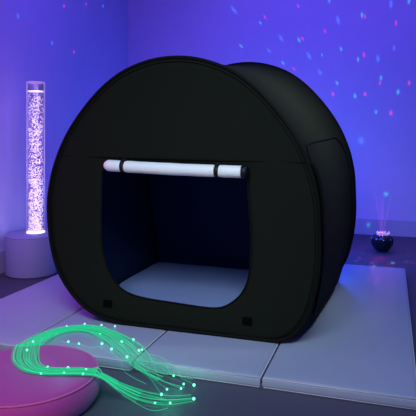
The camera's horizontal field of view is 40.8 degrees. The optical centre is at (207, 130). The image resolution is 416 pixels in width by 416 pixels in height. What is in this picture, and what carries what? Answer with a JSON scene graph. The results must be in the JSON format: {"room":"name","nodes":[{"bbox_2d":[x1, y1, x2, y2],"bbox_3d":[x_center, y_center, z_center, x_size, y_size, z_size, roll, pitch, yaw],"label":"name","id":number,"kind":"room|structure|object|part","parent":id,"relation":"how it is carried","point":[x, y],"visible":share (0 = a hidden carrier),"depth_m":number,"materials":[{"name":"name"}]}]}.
{"room":"sensory room","nodes":[
{"label":"sensory room","id":0,"kind":"room"},
{"bbox_2d":[0,0,127,250],"bbox_3d":[-1.703,-0.650,3.198,0.100,3.300,6.225,0,0,14],"label":"wall","id":1,"kind":"structure","parent":0,"point":[74,47],"depth_m":4.53,"materials":[{"name":"paint"}]},
{"bbox_2d":[0,250,4,273],"bbox_3d":[-1.650,0.922,3.177,0.014,0.155,6.211,0,0,14],"label":"baseboard","id":2,"kind":"structure","parent":1,"relation":"attached to","point":[2,253],"depth_m":3.94,"materials":[{"name":"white paint"}]},
{"bbox_2d":[0,234,415,415],"bbox_3d":[0.494,1.040,2.479,5.800,0.080,6.420,0,0,18],"label":"floor","id":3,"kind":"structure","parent":0,"point":[133,392],"depth_m":2.12,"materials":[{"name":"plastic"}]},
{"bbox_2d":[5,229,56,278],"bbox_3d":[-1.239,0.860,3.952,0.372,0.279,0.372,0,0,18],"label":"podium","id":4,"kind":"object","parent":3,"relation":"on","point":[27,256],"visible":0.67,"depth_m":3.79,"materials":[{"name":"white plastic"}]},
{"bbox_2d":[26,81,44,233],"bbox_3d":[-1.224,0.185,3.979,0.127,1.068,0.127,0,0,18],"label":"tube","id":5,"kind":"object","parent":4,"relation":"on","point":[36,230],"visible":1,"depth_m":3.97,"materials":[{"name":"clear plastic"}]},
{"bbox_2d":[0,274,82,350],"bbox_3d":[-0.794,0.977,3.541,0.531,0.045,2.032,0,0,18],"label":"floor mat","id":6,"kind":"object","parent":3,"relation":"on","point":[25,313],"visible":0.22,"depth_m":2.98,"materials":[{"name":"leather"}]},
{"bbox_2d":[0,345,100,415],"bbox_3d":[-0.673,0.942,2.077,0.540,0.114,0.540,0,0,18],"label":"floor cushion","id":7,"kind":"object","parent":3,"relation":"on","point":[23,391],"visible":1,"depth_m":2.00,"materials":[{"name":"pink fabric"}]},
{"bbox_2d":[18,308,167,370],"bbox_3d":[-0.270,0.977,3.373,0.554,0.045,2.025,0,0,18],"label":"floor mat","id":8,"kind":"object","parent":3,"relation":"on","point":[87,335],"visible":0.2,"depth_m":2.58,"materials":[{"name":"leather"}]},
{"bbox_2d":[26,323,194,403],"bbox_3d":[-0.489,0.933,2.283,0.606,0.129,0.914,0,0,-39],"label":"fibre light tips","id":9,"kind":"object","parent":3,"relation":"on","point":[133,339],"visible":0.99,"depth_m":2.27},
{"bbox_2d":[134,330,280,387],"bbox_3d":[0.259,0.977,3.210,0.539,0.045,2.007,0,0,18],"label":"floor mat","id":10,"kind":"object","parent":3,"relation":"on","point":[235,361],"visible":0.32,"depth_m":2.35,"materials":[{"name":"leather"}]},
{"bbox_2d":[47,55,355,342],"bbox_3d":[0.051,0.242,3.215,1.479,1.424,1.328,0,0,18],"label":"tent","id":11,"kind":"object","parent":10,"relation":"on","point":[189,194],"visible":1,"depth_m":2.76,"materials":[{"name":"fabric"}]},
{"bbox_3d":[-0.176,0.177,2.641,0.696,0.072,0.058,0,0,18],"label":"rolled door","id":12,"kind":"part","parent":11,"relation":"part of","materials":[{"name":"white fabric"}]},
{"bbox_3d":[0.257,0.245,3.808,1.439,1.413,0.001,0,0,18],"label":"panel","id":13,"kind":"part","parent":11,"relation":"part of","materials":[{"name":"black fabric"}]},
{"bbox_2d":[262,264,415,409],"bbox_3d":[0.793,0.977,3.037,0.570,0.045,2.004,0,0,18],"label":"floor mat","id":14,"kind":"object","parent":3,"relation":"on","point":[359,347],"visible":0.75,"depth_m":2.46,"materials":[{"name":"leather"}]},
{"bbox_2d":[371,231,393,251],"bbox_3d":[1.446,0.758,4.646,0.179,0.480,0.181,0,0,18],"label":"projector","id":15,"kind":"object","parent":3,"relation":"on","point":[381,242],"visible":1,"depth_m":4.59,"materials":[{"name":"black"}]},
{"bbox_2d":[128,0,415,220],"bbox_3d":[1.619,-0.650,5.436,5.500,3.300,0.100,0,0,18],"label":"wall","id":16,"kind":"structure","parent":0,"point":[358,56],"depth_m":5.49,"materials":[{"name":"paint"}]},
{"bbox_2d":[354,218,415,236],"bbox_3d":[1.672,0.922,5.359,5.350,0.155,0.014,0,0,18],"label":"baseboard","id":17,"kind":"structure","parent":16,"relation":"attached to","point":[401,228],"depth_m":5.34,"materials":[{"name":"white paint"}]}
]}

